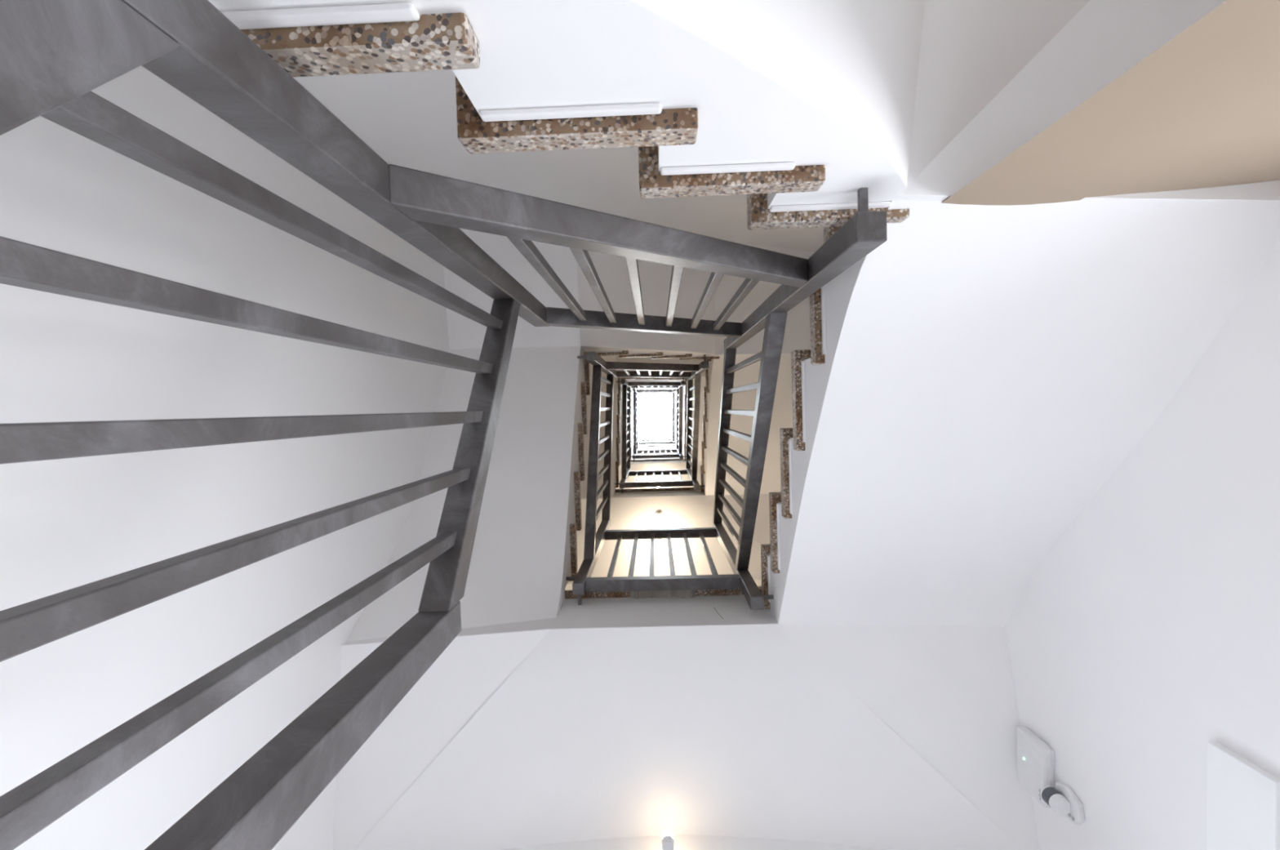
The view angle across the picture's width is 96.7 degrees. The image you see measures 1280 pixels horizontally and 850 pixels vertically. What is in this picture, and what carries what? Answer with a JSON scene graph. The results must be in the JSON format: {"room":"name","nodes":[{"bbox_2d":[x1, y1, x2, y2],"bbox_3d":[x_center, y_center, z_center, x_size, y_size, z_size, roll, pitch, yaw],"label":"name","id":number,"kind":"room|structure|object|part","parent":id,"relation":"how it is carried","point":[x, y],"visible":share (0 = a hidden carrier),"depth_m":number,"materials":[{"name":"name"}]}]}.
{"room":"stairwell","nodes":[
{"label":"stairwell","id":0,"kind":"room"},
{"bbox_2d":[0,66,448,849],"bbox_3d":[-1.075,0.037,7.034,0.208,14.421,2.708,-2,-88,2],"label":"wall","id":1,"kind":"structure","parent":0,"point":[66,523],"depth_m":1.39,"materials":[{"name":"paint"}]},
{"bbox_2d":[346,346,590,641],"bbox_3d":[-0.700,0.169,2.802,0.770,1.450,1.198,-2,-88,2],"label":"flight","id":2,"kind":"object","parent":1,"relation":"attached to","point":[524,552],"visible":0.8,"depth_m":2.70,"materials":[{"name":"white paint"}]},
{"bbox_2d":[577,351,617,377],"bbox_3d":[-0.274,-0.407,4.027,0.104,1.775,0.050,-2,-88,2],"label":"newel post","id":3,"kind":"object","parent":2,"relation":"attached to","point":[593,357],"visible":0.77,"depth_m":3.30,"materials":[{"name":"metal"}]},
{"bbox_3d":[-0.322,-0.378,3.172,0.054,0.013,0.013,-2,-88,2],"label":"fixing rod","id":4,"kind":"part","parent":3,"relation":"part of","materials":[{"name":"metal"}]},
{"bbox_2d":[583,364,613,559],"bbox_3d":[-0.242,0.129,3.649,0.050,1.768,0.998,-2,-88,2],"label":"stair railing","id":5,"kind":"object","parent":2,"relation":"attached to","point":[593,513],"visible":1,"depth_m":3.32,"materials":[{"name":"metal"}]},
{"bbox_3d":[-0.256,0.145,3.156,0.050,0.781,0.998,-2,-88,2],"label":"rail","id":6,"kind":"part","parent":5,"relation":"part of","materials":[{"name":"metal"}]},
{"bbox_3d":[-0.230,0.113,4.123,0.050,0.818,0.998,-2,-88,2],"label":"handrail","id":7,"kind":"part","parent":5,"relation":"part of","materials":[{"name":"metal"}]},
{"bbox_2d":[580,375,621,497],"bbox_3d":[-0.616,0.067,5.924,0.770,1.450,1.198,-2,-88,2],"label":"flight","id":8,"kind":"object","parent":1,"relation":"attached to","point":[616,386],"visible":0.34,"depth_m":5.95,"materials":[{"name":"white paint"}]},
{"bbox_2d":[616,378,631,388],"bbox_3d":[-0.191,-0.509,7.149,0.104,1.775,0.050,-2,-88,2],"label":"newel post","id":9,"kind":"object","parent":8,"relation":"attached to","point":[623,381],"visible":0.77,"depth_m":6.29,"materials":[{"name":"metal"}]},
{"bbox_2d":[621,384,631,478],"bbox_3d":[-0.158,0.026,6.771,0.050,1.768,0.998,-2,-88,2],"label":"stair railing","id":10,"kind":"object","parent":8,"relation":"attached to","point":[626,393],"visible":1,"depth_m":6.45,"materials":[{"name":"metal"}]},
{"bbox_3d":[-0.172,0.043,6.278,0.050,0.781,0.998,-2,-88,2],"label":"rail","id":11,"kind":"part","parent":10,"relation":"part of","materials":[{"name":"metal"}]},
{"bbox_3d":[-0.146,0.011,7.245,0.050,0.818,0.998,-2,-88,2],"label":"handrail","id":12,"kind":"part","parent":10,"relation":"part of","materials":[{"name":"metal"}]},
{"bbox_2d":[618,385,631,463],"bbox_3d":[-0.532,-0.035,9.046,0.770,1.450,1.198,-2,-88,2],"label":"flight","id":13,"kind":"object","parent":1,"relation":"attached to","point":[621,387],"visible":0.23,"depth_m":9.06,"materials":[{"name":"white paint"}]},
{"bbox_2d":[632,391,638,453],"bbox_3d":[-0.075,-0.075,9.893,0.050,1.768,0.998,-2,-88,2],"label":"stair railing","id":14,"kind":"object","parent":13,"relation":"attached to","point":[634,393],"visible":0.98,"depth_m":9.60,"materials":[{"name":"metal"}]},
{"bbox_3d":[-0.062,-0.091,10.368,0.050,0.818,0.998,-2,-88,2],"label":"handrail","id":15,"kind":"part","parent":14,"relation":"part of","materials":[{"name":"metal"}]},
{"bbox_2d":[293,70,823,251],"bbox_3d":[0.193,-1.458,6.951,2.833,14.421,0.208,-2,-88,2],"label":"wall","id":16,"kind":"structure","parent":0,"point":[409,119],"depth_m":2.58,"materials":[{"name":"paint"}]},
{"bbox_2d":[443,227,815,361],"bbox_3d":[0.122,-0.856,3.782,2.417,1.287,0.788,-2,-88,2],"label":"flight","id":17,"kind":"object","parent":16,"relation":"attached to","point":[464,332],"visible":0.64,"depth_m":3.45,"materials":[{"name":"white paint"}]},
{"bbox_2d":[605,361,698,377],"bbox_3d":[0.125,-0.437,4.599,0.663,1.562,0.050,-2,-88,2],"label":"stair railing","id":18,"kind":"object","parent":17,"relation":"attached to","point":[684,369],"visible":1,"depth_m":4.25,"materials":[{"name":"metal"}]},
{"bbox_3d":[0.112,-0.422,4.127,0.663,0.617,0.050,-2,-88,2],"label":"rail","id":19,"kind":"part","parent":18,"relation":"part of","materials":[{"name":"metal"}]},
{"bbox_3d":[0.138,-0.454,5.109,0.663,0.542,0.050,-2,-88,2],"label":"handrail","id":20,"kind":"part","parent":18,"relation":"part of","materials":[{"name":"metal"}]},
{"bbox_2d":[687,354,708,380],"bbox_3d":[0.491,-0.487,4.972,0.050,1.824,0.104,-2,-88,2],"label":"newel post","id":21,"kind":"object","parent":17,"relation":"attached to","point":[703,366],"visible":0.72,"depth_m":4.20,"materials":[{"name":"metal"}]},
{"bbox_2d":[700,353,792,494],"bbox_3d":[0.969,0.053,4.803,0.834,1.279,1.203,-2,-88,2],"label":"flight","id":22,"kind":"object","parent":17,"relation":"on","point":[782,411],"visible":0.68,"depth_m":4.71,"materials":[{"name":"white paint"}]},
{"bbox_2d":[685,373,701,479],"bbox_3d":[0.527,0.039,5.744,0.050,1.916,0.998,-2,-88,2],"label":"stair railing","id":23,"kind":"object","parent":22,"relation":"attached to","point":[696,387],"visible":1,"depth_m":5.49,"materials":[{"name":"metal"}]},
{"bbox_3d":[0.541,0.022,6.264,0.050,0.875,0.998,-2,-88,2],"label":"handrail","id":24,"kind":"part","parent":23,"relation":"part of","materials":[{"name":"metal"}]},
{"bbox_3d":[0.514,0.055,5.240,0.050,0.909,0.998,-2,-88,2],"label":"rail","id":25,"kind":"part","parent":23,"relation":"part of","materials":[{"name":"metal"}]},
{"bbox_2d":[685,467,704,489],"bbox_3d":[0.577,0.553,6.007,0.104,1.435,0.050,-2,-88,2],"label":"newel post","id":26,"kind":"object","parent":22,"relation":"attached to","point":[695,484],"visible":0.77,"depth_m":5.50,"materials":[{"name":"metal"}]},
{"bbox_2d":[589,355,705,380],"bbox_3d":[0.206,-0.958,6.904,2.417,1.287,0.788,-2,-88,2],"label":"flight","id":27,"kind":"object","parent":16,"relation":"attached to","point":[607,358],"visible":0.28,"depth_m":6.76,"materials":[{"name":"white paint"}]},
{"bbox_2d":[628,381,680,388],"bbox_3d":[0.208,-0.539,7.722,0.663,1.562,0.050,-2,-88,2],"label":"stair railing","id":28,"kind":"object","parent":27,"relation":"attached to","point":[634,384],"visible":0.99,"depth_m":7.35,"materials":[{"name":"metal"}]},
{"bbox_3d":[0.222,-0.556,8.231,0.663,0.542,0.050,-2,-88,2],"label":"handrail","id":29,"kind":"part","parent":28,"relation":"part of","materials":[{"name":"metal"}]},
{"bbox_3d":[0.196,-0.524,7.250,0.663,0.617,0.050,-2,-88,2],"label":"rail","id":30,"kind":"part","parent":28,"relation":"part of","materials":[{"name":"metal"}]},
{"bbox_2d":[675,377,685,389],"bbox_3d":[0.574,-0.589,8.094,0.050,1.824,0.104,-2,-88,2],"label":"newel post","id":31,"kind":"object","parent":27,"relation":"attached to","point":[683,382],"visible":0.61,"depth_m":7.21,"materials":[{"name":"metal"}]},
{"bbox_2d":[684,376,706,462],"bbox_3d":[1.053,-0.049,7.925,0.834,1.279,1.203,-2,-88,2],"label":"flight","id":32,"kind":"object","parent":27,"relation":"on","point":[703,383],"visible":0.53,"depth_m":7.93,"materials":[{"name":"white paint"}]},
{"bbox_2d":[675,386,683,453],"bbox_3d":[0.611,-0.063,8.866,0.050,1.916,0.998,-2,-88,2],"label":"stair railing","id":33,"kind":"object","parent":32,"relation":"attached to","point":[679,391],"visible":0.98,"depth_m":8.64,"materials":[{"name":"metal"}]},
{"bbox_3d":[0.625,-0.080,9.386,0.050,0.875,0.998,-2,-88,2],"label":"handrail","id":34,"kind":"part","parent":33,"relation":"part of","materials":[{"name":"metal"}]},
{"bbox_3d":[0.598,-0.047,8.363,0.050,0.909,0.998,-2,-88,2],"label":"rail","id":35,"kind":"part","parent":33,"relation":"part of","materials":[{"name":"metal"}]},
{"bbox_2d":[675,448,686,458],"bbox_3d":[0.661,0.451,9.129,0.104,1.435,0.050,-2,-88,2],"label":"newel post","id":36,"kind":"object","parent":32,"relation":"attached to","point":[681,455],"visible":0.64,"depth_m":8.49,"materials":[{"name":"metal"}]},
{"bbox_2d":[620,378,684,386],"bbox_3d":[0.289,-1.060,10.027,2.417,1.287,0.788,-2,-88,2],"label":"flight","id":37,"kind":"object","parent":16,"relation":"attached to","point":[627,380],"visible":0.02,"depth_m":9.83,"materials":[{"name":"white paint"}]},
{"bbox_2d":[636,389,673,393],"bbox_3d":[0.292,-0.641,10.844,0.663,1.562,0.050,-2,-88,2],"label":"stair railing","id":38,"kind":"object","parent":37,"relation":"attached to","point":[640,391],"visible":0.99,"depth_m":10.49,"materials":[{"name":"metal"}]},
{"bbox_3d":[0.306,-0.658,11.354,0.663,0.542,0.050,-2,-88,2],"label":"handrail","id":39,"kind":"part","parent":38,"relation":"part of","materials":[{"name":"metal"}]},
{"bbox_3d":[0.280,-0.626,10.372,0.663,0.617,0.050,-2,-88,2],"label":"rail","id":40,"kind":"part","parent":38,"relation":"part of","materials":[{"name":"metal"}]},
{"bbox_2d":[682,385,685,446],"bbox_3d":[1.137,-0.151,11.047,0.834,1.279,1.203,-2,-88,2],"label":"flight","id":41,"kind":"object","parent":37,"relation":"on","point":[684,388],"visible":0.02,"depth_m":10.98,"materials":[{"name":"white paint"}]},
{"bbox_2d":[671,391,675,440],"bbox_3d":[0.695,-0.165,11.988,0.050,1.916,0.998,-2,-88,2],"label":"stair railing","id":42,"kind":"object","parent":41,"relation":"attached to","point":[673,395],"visible":1,"depth_m":11.71,"materials":[{"name":"metal"}]},
{"bbox_3d":[0.709,-0.182,12.508,0.050,0.875,0.998,-2,-88,2],"label":"handrail","id":43,"kind":"part","parent":42,"relation":"part of","materials":[{"name":"metal"}]},
{"bbox_3d":[0.681,-0.149,11.485,0.050,0.909,0.998,-2,-88,2],"label":"rail","id":44,"kind":"part","parent":42,"relation":"part of","materials":[{"name":"metal"}]},
{"bbox_2d":[208,0,1279,243],"bbox_3d":[0.038,-0.754,0.660,2.417,1.287,0.788,-2,-88,2],"label":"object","id":45,"kind":"object","parent":16,"relation":"attached to","point":[795,108],"visible":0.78,"depth_m":0.73,"materials":[{"name":"white paint"}]},
{"bbox_2d":[120,0,550,326],"bbox_3d":[-0.358,-0.305,0.905,0.104,1.775,0.050,-2,-88,2],"label":"newel post","id":46,"kind":"object","parent":45,"relation":"attached to","point":[215,64],"visible":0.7,"depth_m":0.53,"materials":[{"name":"metal"}]},
{"bbox_2d":[388,164,808,337],"bbox_3d":[0.041,-0.335,1.477,0.663,1.562,0.050,-2,-88,2],"label":"stair railing","id":47,"kind":"object","parent":45,"relation":"attached to","point":[421,196],"visible":1,"depth_m":0.98,"materials":[{"name":"metal"}]},
{"bbox_3d":[0.055,-0.352,1.987,0.663,0.542,0.050,-2,-88,2],"label":"handrail","id":48,"kind":"part","parent":47,"relation":"part of","materials":[{"name":"metal"}]},
{"bbox_2d":[724,187,887,350],"bbox_3d":[0.407,-0.385,1.849,0.050,1.824,0.104,-2,-88,2],"label":"newel post","id":49,"kind":"object","parent":45,"relation":"attached to","point":[865,231],"visible":0.88,"depth_m":1.11,"materials":[{"name":"metal"}]},
{"bbox_3d":[0.383,-0.382,0.977,0.013,0.013,0.054,-2,-88,2],"label":"fixing rod","id":50,"kind":"part","parent":49,"relation":"part of","materials":[{"name":"metal"}]},
{"bbox_2d":[760,200,1279,625],"bbox_3d":[0.885,0.155,1.681,0.834,1.279,1.203,-2,-88,2],"label":"flight","id":51,"kind":"object","parent":45,"relation":"on","point":[963,389],"visible":0.93,"depth_m":1.42,"materials":[{"name":"white paint"}]},
{"bbox_2d":[712,521,773,609],"bbox_3d":[0.493,0.655,2.885,0.104,1.435,0.050,-2,-88,2],"label":"newel post","id":52,"kind":"object","parent":51,"relation":"attached to","point":[753,596],"visible":0.77,"depth_m":2.43,"materials":[{"name":"metal"}]},
{"bbox_3d":[0.500,0.676,2.234,0.054,0.013,0.013,-2,-88,2],"label":"fixing rod","id":53,"kind":"part","parent":52,"relation":"part of","materials":[{"name":"metal"}]},
{"bbox_2d":[712,311,787,569],"bbox_3d":[0.444,0.141,2.621,0.050,1.916,0.998,-2,-88,2],"label":"stair railing","id":54,"kind":"object","parent":51,"relation":"attached to","point":[770,355],"visible":1,"depth_m":2.25,"materials":[{"name":"metal"}]},
{"bbox_3d":[0.458,0.124,3.141,0.050,0.875,0.998,-2,-88,2],"label":"handrail","id":55,"kind":"part","parent":54,"relation":"part of","materials":[{"name":"metal"}]},
{"bbox_3d":[0.430,0.157,2.118,0.050,0.909,0.998,-2,-88,2],"label":"rail","id":56,"kind":"part","parent":54,"relation":"part of","materials":[{"name":"metal"}]},
{"bbox_2d":[497,579,894,849],"bbox_3d":[0.280,1.456,7.044,2.833,14.421,0.208,-2,-88,2],"label":"wall","id":57,"kind":"structure","parent":0,"point":[682,842],"depth_m":2.05,"materials":[{"name":"paint"}]},
{"bbox_2d":[631,444,684,459],"bbox_3d":[0.388,0.817,11.606,2.417,0.633,0.772,-2,-88,2],"label":"stair landing","id":58,"kind":"structure","parent":57,"relation":"attached to","point":[649,446],"depth_m":11.52,"materials":[{"name":"white paint"}]},
{"bbox_2d":[640,438,672,444],"bbox_3d":[0.362,0.359,12.294,0.663,1.004,0.050,-2,-88,2],"label":"stair railing","id":59,"kind":"object","parent":58,"relation":"attached to","point":[646,442],"visible":0.97,"depth_m":11.80,"materials":[{"name":"metal"}]},
{"bbox_3d":[0.374,0.344,12.771,0.663,0.050,0.050,-2,-88,2],"label":"handrail","id":60,"kind":"part","parent":59,"relation":"part of","materials":[{"name":"metal"}]},
{"bbox_3d":[0.349,0.375,11.818,0.663,0.050,0.050,-2,-88,2],"label":"rail","id":61,"kind":"part","parent":59,"relation":"part of","materials":[{"name":"metal"}]},
{"bbox_2d":[614,457,702,488],"bbox_3d":[0.304,0.919,8.484,2.417,0.633,0.772,-2,-88,2],"label":"stair landing","id":62,"kind":"structure","parent":57,"relation":"attached to","point":[676,463],"depth_m":8.39,"materials":[{"name":"white paint"}]},
{"bbox_2d":[630,448,638,462],"bbox_3d":[-0.100,0.494,9.345,0.104,1.398,0.104,-2,-88,2],"label":"newel post","id":63,"kind":"object","parent":62,"relation":"attached to","point":[633,455],"visible":0.68,"depth_m":8.70,"materials":[{"name":"metal"}]},
{"bbox_2d":[635,448,679,458],"bbox_3d":[0.278,0.461,9.172,0.663,1.004,0.050,-2,-88,2],"label":"stair railing","id":64,"kind":"object","parent":62,"relation":"attached to","point":[660,455],"visible":0.99,"depth_m":8.68,"materials":[{"name":"metal"}]},
{"bbox_3d":[0.291,0.446,9.649,0.663,0.050,0.050,-2,-88,2],"label":"handrail","id":65,"kind":"part","parent":64,"relation":"part of","materials":[{"name":"metal"}]},
{"bbox_3d":[0.265,0.477,8.695,0.663,0.050,0.050,-2,-88,2],"label":"rail","id":66,"kind":"part","parent":64,"relation":"part of","materials":[{"name":"metal"}]},
{"bbox_2d":[661,828,674,849],"bbox_3d":[0.098,1.471,1.972,0.080,0.097,0.095,-2,-88,2],"label":"wall lamp","id":67,"kind":"object","parent":57,"relation":"attached to","point":[668,842],"visible":1,"depth_m":1.96,"materials":[{"name":"paint"}]},
{"bbox_3d":[0.097,1.464,1.965,0.044,0.028,0.076,-2,-88,2],"label":"lamp arm","id":68,"kind":"part","parent":67,"relation":"part of","materials":[{"name":"paint"}]},
{"bbox_3d":[0.098,1.445,1.998,0.044,0.044,0.044,-2,-88,2],"label":"bulb","id":69,"kind":"part","parent":67,"relation":"part of","materials":[{"name":"white glass"}]},
{"bbox_2d":[566,486,769,584],"bbox_3d":[0.220,1.021,5.361,2.417,0.633,0.772,-2,-88,2],"label":"stair landing","id":70,"kind":"structure","parent":57,"relation":"attached to","point":[680,507],"depth_m":5.23,"materials":[{"name":"white paint"}]},
{"bbox_2d":[615,468,631,493],"bbox_3d":[-0.184,0.596,6.222,0.104,1.398,0.104,-2,-88,2],"label":"newel post","id":71,"kind":"object","parent":70,"relation":"attached to","point":[623,481],"visible":0.75,"depth_m":5.67,"materials":[{"name":"metal"}]},
{"bbox_2d":[624,469,692,487],"bbox_3d":[0.194,0.563,6.050,0.663,1.004,0.050,-2,-88,2],"label":"stair railing","id":72,"kind":"object","parent":70,"relation":"attached to","point":[687,482],"visible":0.99,"depth_m":5.58,"materials":[{"name":"metal"}]},
{"bbox_3d":[0.207,0.548,6.527,0.663,0.050,0.050,-2,-88,2],"label":"handrail","id":73,"kind":"part","parent":72,"relation":"part of","materials":[{"name":"metal"}]},
{"bbox_3d":[0.181,0.579,5.573,0.663,0.050,0.050,-2,-88,2],"label":"rail","id":74,"kind":"part","parent":72,"relation":"part of","materials":[{"name":"metal"}]},
{"bbox_2d":[655,511,662,517],"bbox_3d":[0.176,0.828,5.268,0.070,0.035,0.070,-2,-88,2],"label":"ceiling detector","id":75,"kind":"object","parent":70,"relation":"attached to","point":[659,513],"visible":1,"depth_m":5.26,"materials":[{"name":"white plastic"}]},
{"bbox_2d":[655,538,664,546],"bbox_3d":[0.181,1.056,5.160,0.090,0.232,0.090,-2,-88,2],"label":"ceiling lamp","id":76,"kind":"object","parent":70,"relation":"attached to","point":[660,542],"visible":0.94,"depth_m":5.06,"materials":[{"name":"paint"}]},
{"bbox_2d":[332,586,1039,849],"bbox_3d":[0.136,1.116,2.239,2.417,0.633,0.786,-2,-88,2],"label":"stair landing","id":77,"kind":"structure","parent":57,"relation":"attached to","point":[690,712],"depth_m":2.09,"materials":[{"name":"white paint"}]},
{"bbox_2d":[565,519,610,604],"bbox_3d":[-0.268,0.698,3.100,0.104,1.398,0.104,-2,-88,2],"label":"newel post","id":78,"kind":"object","parent":77,"relation":"attached to","point":[586,569],"visible":0.86,"depth_m":2.65,"materials":[{"name":"metal"}]},
{"bbox_3d":[-0.308,0.690,2.556,0.054,0.013,0.013,-2,-88,2],"label":"fixing rod","id":79,"kind":"part","parent":78,"relation":"part of","materials":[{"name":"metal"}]},
{"bbox_3d":[-0.258,0.744,2.432,0.013,0.013,0.054,-2,-88,2],"label":"fixing rod","id":80,"kind":"part","parent":78,"relation":"part of","materials":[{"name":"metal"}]},
{"bbox_2d":[585,527,741,591],"bbox_3d":[0.110,0.665,2.928,0.663,1.004,0.050,-2,-88,2],"label":"stair railing","id":81,"kind":"object","parent":77,"relation":"attached to","point":[610,583],"visible":1,"depth_m":2.47,"materials":[{"name":"metal"}]},
{"bbox_3d":[0.123,0.650,3.404,0.663,0.050,0.050,-2,-88,2],"label":"handrail","id":82,"kind":"part","parent":81,"relation":"part of","materials":[{"name":"metal"}]},
{"bbox_3d":[0.098,0.681,2.451,0.663,0.050,0.050,-2,-88,2],"label":"rail","id":83,"kind":"part","parent":81,"relation":"part of","materials":[{"name":"metal"}]},
{"bbox_2d":[941,0,1279,205],"bbox_3d":[0.893,-0.477,0.463,0.719,1.429,0.142,-4,-88,2],"label":"wall","id":84,"kind":"structure","parent":0,"point":[1202,110],"depth_m":0.78,"materials":[{"name":"paint"}]},
{"bbox_2d":[1004,235,1279,849],"bbox_3d":[1.548,-0.039,6.961,0.208,14.421,2.708,-2,-88,2],"label":"wall","id":85,"kind":"structure","parent":0,"point":[1147,634],"depth_m":1.39,"materials":[{"name":"paint"}]},
{"bbox_2d":[1017,725,1054,807],"bbox_3d":[1.315,1.133,1.895,0.042,0.142,0.198,-2,-88,2],"label":"alarm box","id":86,"kind":"object","parent":85,"relation":"attached to","point":[1035,757],"visible":0.87,"depth_m":1.87,"materials":[{"name":"white plastic"}]},
{"bbox_3d":[1.331,1.133,1.895,0.011,0.133,0.186,-2,-88,2],"label":"plate","id":87,"kind":"part","parent":86,"relation":"part of","materials":[{"name":"white plastic"}]},
{"bbox_2d":[1040,782,1084,824],"bbox_3d":[1.300,1.167,1.755,0.067,0.108,0.096,-2,-88,2],"label":"sensor","id":88,"kind":"object","parent":85,"relation":"attached to","point":[1061,798],"visible":1,"depth_m":1.74,"materials":[{"name":"white plastic"}]},
{"bbox_3d":[1.325,1.166,1.754,0.018,0.108,0.096,-2,-88,2],"label":"mounting plate","id":89,"kind":"part","parent":88,"relation":"part of","materials":[{"name":"white plastic"}]},
{"bbox_2d":[1206,740,1279,849],"bbox_3d":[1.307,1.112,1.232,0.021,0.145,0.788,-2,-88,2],"label":"door","id":90,"kind":"structure","parent":85,"relation":"attached to","point":[1243,797],"depth_m":1.22,"materials":[{"name":"white paint"}]},
{"bbox_3d":[0.433,-0.240,14.327,2.833,0.250,3.125,-2,-88,2],"label":"ceiling","id":91,"kind":"structure","parent":0,"visible":0},
{"bbox_2d":[631,387,676,445],"bbox_3d":[0.416,-0.222,14.436,1.542,0.133,1.833,-2,-88,2],"label":"window","id":92,"kind":"structure","parent":91,"relation":"attached to","point":[654,410],"depth_m":14.43,"materials":[{"name":"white glass"}]},
{"bbox_3d":[-0.005,0.093,-0.293,5.333,0.167,5.500,-2,-88,2],"label":"floor","id":93,"kind":"structure","parent":0,"visible":0},
{"bbox_2d":[0,0,520,849],"bbox_3d":[-0.330,0.037,0.591,0.050,1.633,0.614,-2,-88,2],"label":"stair railing","id":94,"kind":"object","parent":93,"relation":"on","point":[53,53],"visible":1,"depth_m":0.43,"materials":[{"name":"metal"}]},
{"bbox_3d":[-0.344,0.028,0.090,0.050,0.632,0.564,-2,-88,2],"label":"rail","id":95,"kind":"part","parent":94,"relation":"part of","materials":[{"name":"metal"}]},
{"bbox_3d":[-0.325,0.323,0.461,0.050,0.915,0.050,-2,-88,2],"label":"post","id":96,"kind":"part","parent":94,"relation":"part of","materials":[{"name":"metal"}]},
{"bbox_3d":[-0.316,-0.006,1.132,0.050,0.547,0.564,-2,-88,2],"label":"handrail","id":97,"kind":"part","parent":94,"relation":"part of","materials":[{"name":"metal"}]}
]}

